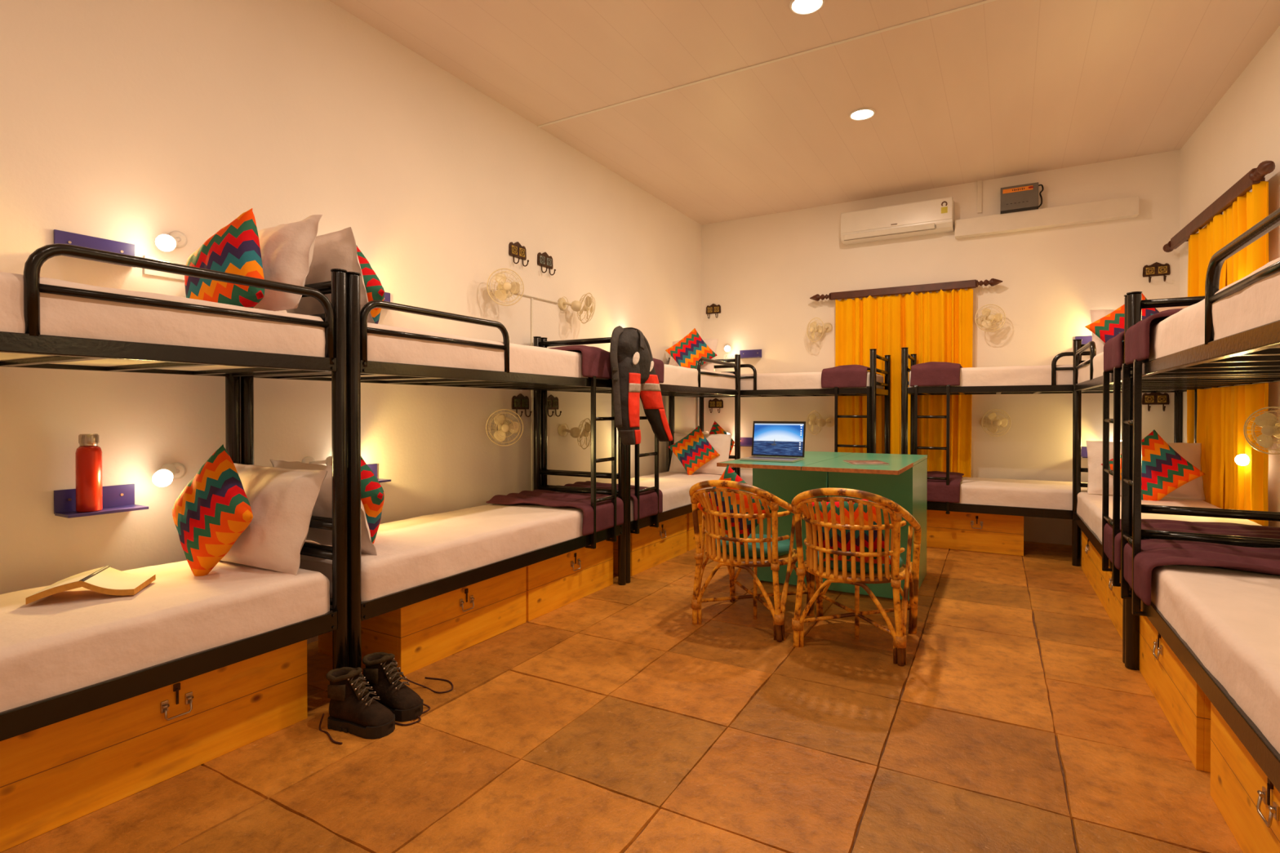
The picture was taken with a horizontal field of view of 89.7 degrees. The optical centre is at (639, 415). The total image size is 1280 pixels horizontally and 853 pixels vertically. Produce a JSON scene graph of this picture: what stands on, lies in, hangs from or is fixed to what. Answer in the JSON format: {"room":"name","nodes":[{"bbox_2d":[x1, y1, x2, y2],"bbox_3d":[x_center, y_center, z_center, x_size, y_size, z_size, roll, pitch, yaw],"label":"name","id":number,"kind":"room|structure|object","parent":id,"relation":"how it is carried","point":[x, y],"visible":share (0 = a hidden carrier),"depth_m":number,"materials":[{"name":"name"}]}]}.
{"room":"dormitory","nodes":[
{"label":"dormitory","id":0,"kind":"room"},
{"bbox_2d":[0,0,702,644],"bbox_3d":[-1.605,-0.491,3.342,0.120,3.350,9.240,0,1,30],"label":"wall","id":1,"kind":"structure","parent":0,"point":[136,122],"depth_m":3.07,"materials":[{"name":"white paint"}]},
{"bbox_2d":[53,229,135,267],"bbox_3d":[-2.005,-0.628,2.400,0.124,0.090,0.245,0,1,30],"label":"wall shelf","id":2,"kind":"object","parent":1,"relation":"attached to","point":[60,237],"visible":0.51,"depth_m":2.42,"materials":[{"name":"paint"}]},
{"bbox_2d":[53,484,148,518],"bbox_3d":[-2.007,0.315,2.403,0.124,0.090,0.245,0,1,30],"label":"wall shelf","id":3,"kind":"object","parent":1,"relation":"attached to","point":[117,498],"visible":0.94,"depth_m":2.42,"materials":[{"name":"metal"}]},
{"bbox_2d":[75,433,102,512],"bbox_3d":[-2.023,0.208,2.362,0.075,0.283,0.075,0,1,30],"label":"bottle","id":4,"kind":"object","parent":3,"relation":"on","point":[88,456],"visible":1,"depth_m":2.33,"materials":[{"name":"red metal"}]},
{"bbox_2d":[143,255,186,280],"bbox_3d":[-1.939,-0.603,2.628,0.013,0.075,0.150,0,1,30],"label":"socket plate","id":5,"kind":"object","parent":1,"relation":"attached to","point":[148,272],"visible":0.32,"depth_m":2.62,"materials":[{"name":"white plastic"}]},
{"bbox_2d":[151,462,186,487],"bbox_3d":[-1.903,0.237,2.596,0.067,0.086,0.196,0,0,-19],"label":"reading lamp","id":6,"kind":"object","parent":1,"relation":"attached to","point":[163,477],"visible":1,"depth_m":2.55,"materials":[{"name":"white plastic"}]},
{"bbox_2d":[155,231,186,251],"bbox_3d":[-1.897,-0.707,2.599,0.068,0.114,0.192,0,0,-20],"label":"reading lamp","id":7,"kind":"object","parent":1,"relation":"attached to","point":[165,242],"visible":1,"depth_m":2.54,"materials":[{"name":"white plastic"}]},
{"bbox_2d":[485,408,524,446],"bbox_3d":[-0.861,0.076,4.271,0.213,0.243,0.325,0,0,13],"label":"wall fan","id":8,"kind":"object","parent":1,"relation":"attached to","point":[504,426],"visible":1,"depth_m":4.18,"materials":[{"name":"beige plastic"}]},
{"bbox_2d":[486,268,524,306],"bbox_3d":[-0.861,-0.839,4.268,0.203,0.243,0.325,0,0,10],"label":"wall fan","id":9,"kind":"object","parent":1,"relation":"attached to","point":[504,290],"visible":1,"depth_m":4.18,"materials":[{"name":"beige plastic"}]},
{"bbox_2d":[558,417,591,448],"bbox_3d":[-0.462,0.139,4.963,0.250,0.241,0.244,0,1,30],"label":"wall fan","id":10,"kind":"object","parent":1,"relation":"attached to","point":[575,432],"visible":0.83,"depth_m":4.94,"materials":[{"name":"beige plastic"}]},
{"bbox_2d":[557,292,595,323],"bbox_3d":[-0.479,-0.834,4.990,0.287,0.241,0.205,0,0,4],"label":"wall fan","id":11,"kind":"object","parent":1,"relation":"attached to","point":[575,305],"visible":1,"depth_m":4.94,"materials":[{"name":"beige plastic"}]},
{"bbox_2d":[0,533,1243,852],"bbox_3d":[0.505,1.139,2.141,4.758,0.014,9.010,0,1,30],"label":"floor","id":12,"kind":"structure","parent":0,"point":[607,720],"depth_m":2.17,"materials":[{"name":"tile"}]},
{"bbox_2d":[0,639,307,852],"bbox_3d":[-1.775,0.973,2.042,0.598,0.322,1.157,0,1,30],"label":"storage box","id":13,"kind":"object","parent":12,"relation":"on","point":[52,776],"visible":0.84,"depth_m":1.94,"materials":[{"name":"brown wood"}]},
{"bbox_2d":[0,243,347,741],"bbox_3d":[-1.915,0.299,1.690,0.776,1.676,2.087,0,1,29],"label":"bunk bed","id":14,"kind":"object","parent":12,"relation":"on","point":[30,348],"visible":0.71,"depth_m":2.07,"materials":[{"name":"black paint"}]},
{"bbox_2d":[0,271,325,357],"bbox_3d":[-1.920,-0.276,1.687,0.709,0.176,1.962,0,1,29],"label":"mattress","id":15,"kind":"object","parent":14,"relation":"on","point":[60,315],"visible":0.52,"depth_m":1.87,"materials":[{"name":"white fabric"}]},
{"bbox_2d":[184,208,265,307],"bbox_3d":[-1.499,-0.493,2.314,0.515,0.510,0.161,0,0,23],"label":"cushion","id":16,"kind":"object","parent":15,"relation":"on","point":[235,248],"visible":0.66,"depth_m":2.24,"materials":[{"name":"fabric"}]},
{"bbox_2d":[253,214,322,311],"bbox_3d":[-1.481,-0.560,2.495,0.613,0.396,0.197,0,0,24],"label":"pillow","id":17,"kind":"object","parent":15,"relation":"on","point":[286,250],"visible":0.47,"depth_m":2.37,"materials":[{"name":"white fabric"}]},
{"bbox_2d":[0,560,329,712],"bbox_3d":[-1.920,0.673,1.694,0.709,0.193,1.962,0,1,29],"label":"mattress","id":18,"kind":"object","parent":14,"relation":"on","point":[68,641],"visible":0.82,"depth_m":1.93,"materials":[{"name":"white fabric"}]},
{"bbox_2d":[25,565,155,604],"bbox_3d":[-1.771,0.540,2.090,0.270,0.063,0.200,0,0,-21],"label":"book","id":19,"kind":"object","parent":18,"relation":"on","point":[108,580],"visible":1,"depth_m":2.05,"materials":[{"name":"paper"}]},
{"bbox_2d":[172,444,253,576],"bbox_3d":[-1.577,0.356,2.366,0.503,0.501,0.156,0,1,37],"label":"cushion","id":20,"kind":"object","parent":18,"relation":"on","point":[212,511],"visible":1,"depth_m":2.30,"materials":[{"name":"fabric"}]},
{"bbox_2d":[220,462,327,575],"bbox_3d":[-1.482,0.387,2.500,0.612,0.382,0.199,0,0,23],"label":"pillow","id":21,"kind":"object","parent":18,"relation":"on","point":[282,501],"visible":0.63,"depth_m":2.39,"materials":[{"name":"white fabric"}]},
{"bbox_2d":[325,666,395,739],"bbox_3d":[-1.017,1.029,2.334,0.275,0.204,0.120,0,0,20],"label":"boot","id":22,"kind":"object","parent":12,"relation":"on","point":[352,711],"visible":1,"depth_m":2.31,"materials":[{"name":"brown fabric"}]},
{"bbox_2d":[362,652,423,722],"bbox_3d":[-0.954,1.027,2.471,0.275,0.205,0.120,0,1,28],"label":"boot","id":23,"kind":"object","parent":12,"relation":"on","point":[381,673],"visible":0.94,"depth_m":2.44,"materials":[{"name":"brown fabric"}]},
{"bbox_2d":[318,566,526,676],"bbox_3d":[-1.068,0.963,3.272,0.598,0.322,0.829,0,1,30],"label":"storage box","id":24,"kind":"object","parent":12,"relation":"on","point":[421,634],"visible":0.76,"depth_m":3.01,"materials":[{"name":"brown wood"}]},
{"bbox_2d":[240,271,626,668],"bbox_3d":[-0.907,0.284,3.522,0.776,1.676,2.092,0,1,29],"label":"bunk bed","id":25,"kind":"object","parent":12,"relation":"on","point":[359,370],"visible":0.6,"depth_m":2.82,"materials":[{"name":"black paint"}]},
{"bbox_2d":[298,502,583,601],"bbox_3d":[-0.912,0.658,3.529,0.710,0.194,1.967,0,1,29],"label":"mattress","id":26,"kind":"object","parent":25,"relation":"on","point":[412,552],"visible":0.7,"depth_m":3.10,"materials":[{"name":"white fabric"}]},
{"bbox_2d":[270,459,377,555],"bbox_3d":[-1.363,0.384,2.747,0.611,0.378,0.192,0,1,35],"label":"pillow","id":27,"kind":"object","parent":26,"relation":"on","point":[322,507],"visible":0.33,"depth_m":2.63,"materials":[{"name":"white fabric"}]},
{"bbox_2d":[331,456,384,543],"bbox_3d":[-1.254,0.338,2.837,0.186,0.536,0.538,0,1,-33],"label":"cushion","id":28,"kind":"object","parent":26,"relation":"on","point":[372,495],"visible":0.38,"depth_m":2.70,"materials":[{"name":"fabric"}]},
{"bbox_2d":[485,489,623,536],"bbox_3d":[-0.538,0.607,4.128,0.704,0.200,0.541,0,1,29],"label":"blanket","id":29,"kind":"object","parent":26,"relation":"on","point":[604,509],"visible":0.94,"depth_m":4.02,"materials":[{"name":"fabric"}]},
{"bbox_2d":[367,322,608,379],"bbox_3d":[-0.911,-0.291,3.521,0.709,0.176,1.968,0,1,29],"label":"mattress","id":30,"kind":"object","parent":25,"relation":"on","point":[527,359],"visible":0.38,"depth_m":2.99,"materials":[{"name":"white fabric"}]},
{"bbox_2d":[286,226,374,323],"bbox_3d":[-1.362,-0.563,2.741,0.606,0.381,0.184,0,1,32],"label":"pillow","id":31,"kind":"object","parent":30,"relation":"on","point":[338,249],"visible":0.32,"depth_m":2.59,"materials":[{"name":"white fabric"}]},
{"bbox_2d":[356,245,384,324],"bbox_3d":[-1.255,-0.537,2.829,0.174,0.537,0.539,0,1,-37],"label":"cushion","id":32,"kind":"object","parent":30,"relation":"on","point":[375,290],"visible":0.21,"depth_m":2.69,"materials":[{"name":"fabric"}]},
{"bbox_2d":[547,345,612,378],"bbox_3d":[-0.520,-0.336,4.149,0.708,0.207,0.473,0,1,29],"label":"blanket","id":33,"kind":"object","parent":30,"relation":"on","point":[596,362],"visible":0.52,"depth_m":3.89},
{"bbox_2d":[609,325,672,444],"bbox_3d":[-0.008,-0.192,4.221,0.203,0.748,0.835,0,0,23],"label":"trousers","id":34,"kind":"object","parent":25,"relation":"hanging from","point":[634,377],"visible":1,"depth_m":4.01,"materials":[{"name":"fabric"}]},
{"bbox_2d":[526,537,613,621],"bbox_3d":[-0.636,0.957,4.022,0.598,0.322,0.864,0,1,30],"label":"storage box","id":35,"kind":"object","parent":12,"relation":"on","point":[553,584],"visible":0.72,"depth_m":3.82,"materials":[{"name":"brown wood"}]},
{"bbox_2d":[541,337,740,583],"bbox_3d":[0.119,0.270,5.345,0.776,1.676,2.077,0,1,30],"label":"bunk bed","id":36,"kind":"object","parent":12,"relation":"on","point":[633,526],"visible":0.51,"depth_m":4.63,"materials":[{"name":"black paint"}]},
{"bbox_2d":[557,471,722,520],"bbox_3d":[0.113,0.644,5.349,0.709,0.194,1.954,0,1,30],"label":"mattress","id":37,"kind":"object","parent":36,"relation":"on","point":[675,486],"visible":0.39,"depth_m":5.19,"materials":[{"name":"white fabric"}]},
{"bbox_2d":[563,480,662,520],"bbox_3d":[-0.221,0.603,4.690,0.718,0.201,0.472,0,1,30],"label":"blanket","id":38,"kind":"object","parent":37,"relation":"on","point":[648,500],"visible":0.61,"depth_m":4.53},
{"bbox_2d":[668,426,719,475],"bbox_3d":[0.502,0.328,5.989,0.480,0.471,0.173,0,0,1],"label":"cushion","id":39,"kind":"object","parent":37,"relation":"on","point":[694,451],"visible":1,"depth_m":5.93,"materials":[{"name":"fabric"}]},
{"bbox_2d":[668,432,732,474],"bbox_3d":[0.572,0.357,6.111,0.604,0.376,0.188,0,1,30],"label":"pillow","id":40,"kind":"object","parent":37,"relation":"on","point":[721,443],"visible":0.52,"depth_m":6.00,"materials":[{"name":"white fabric"}]},
{"bbox_2d":[658,364,735,389],"bbox_3d":[0.114,-0.305,5.341,0.709,0.176,1.953,0,1,30],"label":"mattress","id":41,"kind":"object","parent":36,"relation":"on","point":[673,375],"visible":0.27,"depth_m":5.20,"materials":[{"name":"white fabric"}]},
{"bbox_2d":[665,328,716,368],"bbox_3d":[0.476,-0.587,5.997,0.486,0.478,0.163,0,0,4],"label":"cushion","id":42,"kind":"object","parent":41,"relation":"on","point":[686,352],"visible":0.84,"depth_m":5.94,"materials":[{"name":"fabric"}]},
{"bbox_2d":[668,338,718,371],"bbox_3d":[0.500,-0.568,6.159,0.487,0.333,0.188,0,1,30],"label":"pillow","id":43,"kind":"object","parent":41,"relation":"on","point":[712,344],"visible":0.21,"depth_m":6.07,"materials":[{"name":"white fabric"}]},
{"bbox_2d":[613,514,686,576],"bbox_3d":[-0.081,0.950,4.988,0.598,0.322,0.874,0,1,30],"label":"storage box","id":44,"kind":"object","parent":12,"relation":"on","point":[652,547],"visible":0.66,"depth_m":4.77,"materials":[{"name":"brown wood"}]},
{"bbox_2d":[686,509,721,551],"bbox_3d":[0.370,0.944,5.771,0.598,0.322,0.840,0,1,30],"label":"storage box","id":45,"kind":"object","parent":12,"relation":"on","point":[691,542],"visible":0.08,"depth_m":5.31,"materials":[{"name":"brown wood"}]},
{"bbox_2d":[688,480,815,642],"bbox_3d":[0.592,0.722,3.486,0.579,0.804,0.659,0,1,33],"label":"cane chair","id":46,"kind":"object","parent":12,"relation":"on","point":[696,496],"visible":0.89,"depth_m":3.28,"materials":[{"name":"wicker"}]},
{"bbox_2d":[715,533,794,558],"bbox_3d":[0.618,0.705,3.526,0.440,0.062,0.440,0,1,33],"label":"seat cushion","id":47,"kind":"object","parent":46,"relation":"on","point":[783,545],"visible":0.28,"depth_m":3.37,"materials":[{"name":"teal fabric"}]},
{"bbox_2d":[697,464,771,545],"bbox_3d":[0.492,0.478,3.367,0.466,0.455,0.136,0,1,35],"label":"cushion","id":48,"kind":"object","parent":47,"relation":"on","point":[728,474],"visible":0.34,"depth_m":3.32,"materials":[{"name":"fabric"}]},
{"bbox_2d":[674,348,890,453],"bbox_3d":[1.329,0.263,6.282,1.992,1.676,0.776,0,1,31],"label":"bunk bed","id":49,"kind":"object","parent":12,"relation":"on","point":[871,392],"visible":0.36,"depth_m":5.79,"materials":[{"name":"black paint"}]},
{"bbox_2d":[740,370,883,390],"bbox_3d":[1.333,-0.312,6.281,1.868,0.176,0.710,0,1,30],"label":"mattress","id":50,"kind":"object","parent":49,"relation":"on","point":[797,380],"visible":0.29,"depth_m":5.88,"materials":[{"name":"white fabric"}]},
{"bbox_2d":[821,364,870,387],"bbox_3d":[1.946,-0.350,5.877,0.398,0.207,0.711,0,1,31],"label":"blanket","id":51,"kind":"object","parent":50,"relation":"on","point":[845,375],"visible":0.89,"depth_m":5.58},
{"bbox_2d":[716,451,851,589],"bbox_3d":[1.014,0.693,4.288,0.504,0.836,1.374,0,1,30],"label":"desk","id":52,"kind":"object","parent":12,"relation":"on","point":[785,481],"visible":0.38,"depth_m":4.21,"materials":[{"name":"green wood"}]},
{"bbox_2d":[739,421,805,462],"bbox_3d":[0.830,0.157,4.024,0.345,0.241,0.271,0,1,29],"label":"laptop","id":53,"kind":"object","parent":52,"relation":"on","point":[785,440],"visible":1,"depth_m":4.11,"materials":[{"name":"silver metal"}]},
{"bbox_2d":[791,488,921,666],"bbox_3d":[1.054,0.724,3.168,0.579,0.804,0.659,0,1,29],"label":"cane chair","id":54,"kind":"object","parent":12,"relation":"on","point":[909,572],"visible":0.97,"depth_m":2.97,"materials":[{"name":"wicker"}]},
{"bbox_2d":[817,550,903,573],"bbox_3d":[1.077,0.708,3.210,0.440,0.062,0.440,0,1,29],"label":"seat cushion","id":55,"kind":"object","parent":54,"relation":"on","point":[840,563],"visible":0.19,"depth_m":3.02,"materials":[{"name":"teal fabric"}]},
{"bbox_2d":[807,498,890,564],"bbox_3d":[0.984,0.551,3.039,0.380,0.372,0.139,0,1,32],"label":"cushion","id":56,"kind":"object","parent":55,"relation":"on","point":[846,503],"visible":0.39,"depth_m":2.98,"materials":[{"name":"fabric"}]},
{"bbox_2d":[801,453,927,600],"bbox_3d":[1.455,0.695,4.035,0.503,0.836,1.374,0,1,30],"label":"desk","id":57,"kind":"object","parent":12,"relation":"on","point":[904,482],"visible":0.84,"depth_m":3.94,"materials":[{"name":"green wood"}]},
{"bbox_2d":[926,510,1023,555],"bbox_3d":[2.846,0.946,5.519,0.758,0.322,0.598,0,1,30],"label":"storage box","id":58,"kind":"object","parent":12,"relation":"on","point":[960,531],"visible":0.79,"depth_m":5.25,"materials":[{"name":"brown wood"}]},
{"bbox_2d":[901,346,1194,519],"bbox_3d":[3.218,0.271,5.209,1.986,1.676,0.776,0,1,29],"label":"bunk bed","id":59,"kind":"object","parent":12,"relation":"on","point":[914,391],"visible":0.44,"depth_m":5.17,"materials":[{"name":"black paint"}]},
{"bbox_2d":[908,364,1072,386],"bbox_3d":[3.219,-0.304,5.210,1.862,0.176,0.709,0,1,29],"label":"mattress","id":60,"kind":"object","parent":59,"relation":"on","point":[1013,375],"visible":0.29,"depth_m":4.99,"materials":[{"name":"white fabric"}]},
{"bbox_2d":[910,361,963,386],"bbox_3d":[2.555,-0.347,5.528,0.388,0.207,0.712,0,1,29],"label":"blanket","id":61,"kind":"object","parent":60,"relation":"on","point":[931,373],"visible":0.98,"depth_m":5.22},
{"bbox_2d":[931,476,1088,510],"bbox_3d":[3.220,0.645,5.218,1.862,0.193,0.708,0,1,29],"label":"mattress","id":62,"kind":"object","parent":59,"relation":"on","point":[1038,494],"visible":0.3,"depth_m":5.03,"materials":[{"name":"white fabric"}]},
{"bbox_2d":[926,471,964,502],"bbox_3d":[2.558,0.600,5.532,0.388,0.193,0.710,0,1,29],"label":"blanket","id":63,"kind":"object","parent":62,"relation":"on","point":[938,491],"visible":0.59,"depth_m":5.21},
{"bbox_2d":[1081,530,1106,610],"bbox_3d":[3.186,0.957,4.063,0.578,0.322,1.125,0,1,29],"label":"storage box","id":64,"kind":"object","parent":12,"relation":"on","point":[1091,560],"visible":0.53,"depth_m":4.11,"materials":[{"name":"brown wood"}]},
{"bbox_2d":[1106,566,1122,639],"bbox_3d":[2.711,0.964,3.194,0.578,0.322,0.815,0,1,29],"label":"storage box","id":65,"kind":"object","parent":12,"relation":"on","point":[1113,599],"visible":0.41,"depth_m":3.43,"materials":[{"name":"brown wood"}]},
{"bbox_2d":[1138,608,1210,773],"bbox_3d":[2.239,0.971,2.332,0.578,0.322,0.920,0,1,29],"label":"storage box","id":66,"kind":"object","parent":12,"relation":"on","point":[1185,706],"visible":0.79,"depth_m":2.27,"materials":[{"name":"brown wood"}]},
{"bbox_2d":[1071,294,1279,663],"bbox_3d":[3.031,0.283,3.679,0.776,1.676,2.160,0,1,29],"label":"bunk bed","id":67,"kind":"object","parent":12,"relation":"on","point":[1108,382],"visible":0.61,"depth_m":3.33,"materials":[{"name":"black paint"}]},
{"bbox_2d":[1077,341,1124,383],"bbox_3d":[3.035,-0.292,3.671,0.710,0.177,2.035,0,1,29],"label":"mattress","id":68,"kind":"object","parent":67,"relation":"on","point":[1098,360],"visible":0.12,"depth_m":3.91,"materials":[{"name":"white fabric"}]},
{"bbox_2d":[1103,331,1124,372],"bbox_3d":[2.631,-0.328,3.014,0.707,0.208,0.474,0,1,29],"label":"blanket","id":69,"kind":"object","parent":68,"relation":"on","point":[1113,348],"visible":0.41,"depth_m":3.08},
{"bbox_2d":[1084,293,1159,342],"bbox_3d":[3.331,-0.585,4.342,0.530,0.522,0.192,0,0,24],"label":"cushion","id":70,"kind":"object","parent":68,"relation":"on","point":[1111,325],"visible":0.3,"depth_m":4.38,"materials":[{"name":"fabric"}]},
{"bbox_2d":[1089,306,1188,355],"bbox_3d":[3.486,-0.576,4.452,0.604,0.377,0.194,0,1,30],"label":"pillow","id":71,"kind":"object","parent":68,"relation":"on","point":[1095,315],"visible":0.08,"depth_m":4.56,"materials":[{"name":"white fabric"}]},
{"bbox_2d":[1076,492,1262,547],"bbox_3d":[3.034,0.658,3.679,0.710,0.193,2.037,0,1,29],"label":"mattress","id":72,"kind":"object","parent":67,"relation":"on","point":[1089,507],"visible":0.22,"depth_m":4.01,"materials":[{"name":"white fabric"}]},
{"bbox_2d":[1085,440,1205,500],"bbox_3d":[3.487,0.370,4.459,0.645,0.375,0.191,0,1,32],"label":"pillow","id":73,"kind":"object","parent":72,"relation":"on","point":[1193,489],"visible":0.38,"depth_m":4.38,"materials":[{"name":"white fabric"}]},
{"bbox_2d":[1101,430,1205,501],"bbox_3d":[3.418,0.356,4.300,0.549,0.527,0.186,0,1,33],"label":"cushion","id":74,"kind":"object","parent":72,"relation":"on","point":[1163,470],"visible":0.63,"depth_m":4.23,"materials":[{"name":"fabric"}]},
{"bbox_2d":[1103,519,1279,570],"bbox_3d":[2.642,0.616,3.037,0.713,0.201,0.526,0,1,29],"label":"blanket","id":75,"kind":"object","parent":72,"relation":"on","point":[1215,528],"visible":0.63,"depth_m":3.04,"materials":[{"name":"fabric"}]},
{"bbox_2d":[1120,207,1279,793],"bbox_3d":[2.006,0.298,1.805,0.776,1.676,2.108,0,1,29],"label":"bunk bed","id":76,"kind":"object","parent":12,"relation":"on","point":[1254,352],"visible":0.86,"depth_m":2.33,"materials":[{"name":"black paint"}]},
{"bbox_2d":[1142,257,1279,363],"bbox_3d":[2.012,-0.277,1.799,0.708,0.176,1.984,0,1,29],"label":"mattress","id":77,"kind":"object","parent":76,"relation":"on","point":[1257,304],"visible":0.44,"depth_m":1.74,"materials":[{"name":"white fabric"}]},
{"bbox_2d":[1124,308,1182,364],"bbox_3d":[2.347,-0.323,2.491,0.711,0.207,0.439,0,1,29],"label":"blanket","id":78,"kind":"object","parent":77,"relation":"on","point":[1136,336],"visible":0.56,"depth_m":2.58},
{"bbox_2d":[1151,564,1279,754],"bbox_3d":[2.011,0.672,1.806,0.709,0.193,1.984,0,1,29],"label":"mattress","id":79,"kind":"object","parent":76,"relation":"on","point":[1229,619],"visible":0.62,"depth_m":1.88,"materials":[{"name":"white fabric"}]},
{"bbox_2d":[1124,538,1279,605],"bbox_3d":[2.330,0.619,2.472,0.708,0.203,0.497,0,1,29],"label":"blanket","id":80,"kind":"object","parent":79,"relation":"on","point":[1154,553],"visible":0.95,"depth_m":2.48,"materials":[{"name":"fabric"}]},
{"bbox_2d":[1210,702,1279,852],"bbox_3d":[1.690,0.979,1.328,0.578,0.322,1.062,0,1,29],"label":"storage box","id":81,"kind":"object","parent":12,"relation":"on","point":[1246,798],"visible":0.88,"depth_m":1.68,"materials":[{"name":"brown wood"}]},
{"bbox_2d":[328,0,1279,224],"bbox_3d":[0.440,-2.127,2.153,4.900,0.060,9.240,0,1,30],"label":"ceiling","id":82,"kind":"structure","parent":0,"point":[996,89],"depth_m":4.03,"materials":[{"name":"paint"}]},
{"bbox_2d":[537,0,995,127],"bbox_3d":[1.119,-2.107,3.631,4.303,0.006,0.022,0,1,30],"label":"trim","id":83,"kind":"structure","parent":82,"relation":"attached to","point":[980,2],"depth_m":3.78,"materials":[{"name":"white paint"}]},
{"bbox_2d":[789,0,825,14],"bbox_3d":[0.851,-2.102,3.278,0.176,0.016,0.176,0,1,30],"label":"recessed light","id":84,"kind":"object","parent":82,"relation":"in","point":[797,6],"visible":1,"depth_m":3.30,"materials":[{"name":"white plastic"}]},
{"bbox_2d":[792,0,822,12],"bbox_3d":[0.851,-2.102,3.278,0.148,0.005,0.148,0,1,30],"label":"diffuser","id":85,"kind":"object","parent":84,"relation":"attached to","point":[798,6],"depth_m":3.30,"materials":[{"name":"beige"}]},
{"bbox_2d":[701,149,1180,546],"bbox_3d":[2.526,-0.514,6.226,4.166,3.350,0.120,0,1,30],"label":"wall","id":86,"kind":"structure","parent":0,"point":[763,273],"depth_m":5.78,"materials":[{"name":"white paint"}]},
{"bbox_2d":[806,317,832,342],"bbox_3d":[1.788,-0.861,6.449,0.242,0.243,0.226,0,1,30],"label":"wall fan","id":87,"kind":"object","parent":86,"relation":"attached to","point":[827,327],"visible":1,"depth_m":6.44,"materials":[{"name":"beige plastic"}]},
{"bbox_2d":[805,410,834,435],"bbox_3d":[1.796,0.069,6.450,0.271,0.243,0.228,0,1,30],"label":"wall fan","id":88,"kind":"object","parent":86,"relation":"attached to","point":[829,422],"visible":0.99,"depth_m":6.45,"materials":[{"name":"beige plastic"}]},
{"bbox_2d":[840,196,954,244],"bbox_3d":[2.420,-1.836,6.088,0.980,0.285,0.208,0,1,30],"label":"air conditioner","id":89,"kind":"object","parent":86,"relation":"attached to","point":[931,216],"visible":1,"depth_m":6.00,"materials":[{"name":"white plastic"}]},
{"bbox_2d":[809,278,1002,301],"bbox_3d":[2.463,-1.186,6.098,1.700,0.072,0.106,0,1,30],"label":"curtain rod","id":90,"kind":"object","parent":86,"relation":"attached to","point":[966,284],"visible":1,"depth_m":6.03,"materials":[{"name":"brown wood"}]},
{"bbox_2d":[835,294,899,453],"bbox_3d":[2.204,-0.140,6.247,0.600,2.042,0.073,0,1,30],"label":"curtain","id":91,"kind":"object","parent":90,"relation":"hanging from","point":[865,324],"visible":0.54,"depth_m":6.23,"materials":[{"name":"fabric"}]},
{"bbox_2d":[899,288,973,477],"bbox_3d":[2.727,-0.138,5.942,0.619,2.042,0.078,0,1,32],"label":"curtain","id":92,"kind":"object","parent":90,"relation":"hanging from","point":[934,326],"visible":0.58,"depth_m":5.91,"materials":[{"name":"fabric"}]},
{"bbox_2d":[974,304,1005,331],"bbox_3d":[3.103,-0.860,5.697,0.236,0.243,0.218,0,1,30],"label":"wall fan","id":93,"kind":"object","parent":86,"relation":"attached to","point":[985,321],"visible":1,"depth_m":5.65,"materials":[{"name":"beige plastic"}]},
{"bbox_2d":[978,408,1011,436],"bbox_3d":[3.139,0.060,5.691,0.250,0.243,0.205,0,1,30],"label":"wall fan","id":94,"kind":"object","parent":86,"relation":"attached to","point":[990,422],"visible":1,"depth_m":5.65,"materials":[{"name":"beige plastic"}]},
{"bbox_2d":[954,195,1138,239],"bbox_3d":[3.461,-1.701,5.552,1.336,0.150,0.100,0,1,30],"label":"cable trunking","id":95,"kind":"object","parent":86,"relation":"attached to","point":[1123,207],"visible":1,"depth_m":5.49,"materials":[{"name":"white paint"}]},
{"bbox_2d":[1000,182,1044,213],"bbox_3d":[3.331,-1.888,5.612,0.324,0.226,0.116,0,1,30],"label":"voltage stabiliser","id":96,"kind":"object","parent":95,"relation":"on","point":[1021,197],"visible":0.95,"depth_m":5.57,"materials":[{"name":"grey metal"}]},
{"bbox_2d":[1142,392,1169,411],"bbox_3d":[4.159,-0.118,5.184,0.176,0.166,0.064,0,1,30],"label":"hook rack","id":97,"kind":"object","parent":86,"relation":"attached to","point":[1152,398],"visible":1,"depth_m":5.20,"materials":[{"name":"wood"}]},
{"bbox_2d":[1142,262,1170,282],"bbox_3d":[4.159,-1.158,5.176,0.176,0.166,0.064,0,1,30],"label":"hook rack","id":98,"kind":"object","parent":86,"relation":"attached to","point":[1157,268],"visible":1,"depth_m":5.19,"materials":[{"name":"wood"}]},
{"bbox_2d":[1179,25,1279,527],"bbox_3d":[2.295,-0.474,1.099,0.120,3.350,9.256,0,1,27],"label":"wall","id":99,"kind":"structure","parent":0,"point":[1242,131],"depth_m":3.97,"materials":[{"name":"white paint"}]},
{"bbox_2d":[1163,160,1275,252],"bbox_3d":[3.737,-1.313,4.209,0.106,0.085,2.030,0,1,27],"label":"curtain rod","id":100,"kind":"object","parent":99,"relation":"attached to","point":[1255,175],"visible":1,"depth_m":3.93,"materials":[{"name":"brown wood"}]},
{"bbox_2d":[1186,208,1227,509],"bbox_3d":[3.786,-0.209,4.304,0.088,2.150,0.781,0,1,27],"label":"curtain","id":101,"kind":"object","parent":100,"relation":"hanging from","point":[1202,245],"visible":0.44,"depth_m":4.21,"materials":[{"name":"fabric"}]},
{"bbox_2d":[1224,181,1268,526],"bbox_3d":[3.495,-0.204,3.722,0.078,2.150,0.549,0,1,27],"label":"curtain","id":102,"kind":"object","parent":100,"relation":"hanging from","point":[1246,486],"visible":0.44,"depth_m":3.64,"materials":[{"name":"fabric"}]},
{"bbox_2d":[1243,406,1279,454],"bbox_3d":[3.191,0.075,3.203,0.196,0.243,0.268,0,0,18],"label":"wall fan","id":103,"kind":"object","parent":99,"relation":"attached to","point":[1267,421],"visible":1,"depth_m":3.26,"materials":[{"name":"beige plastic"}]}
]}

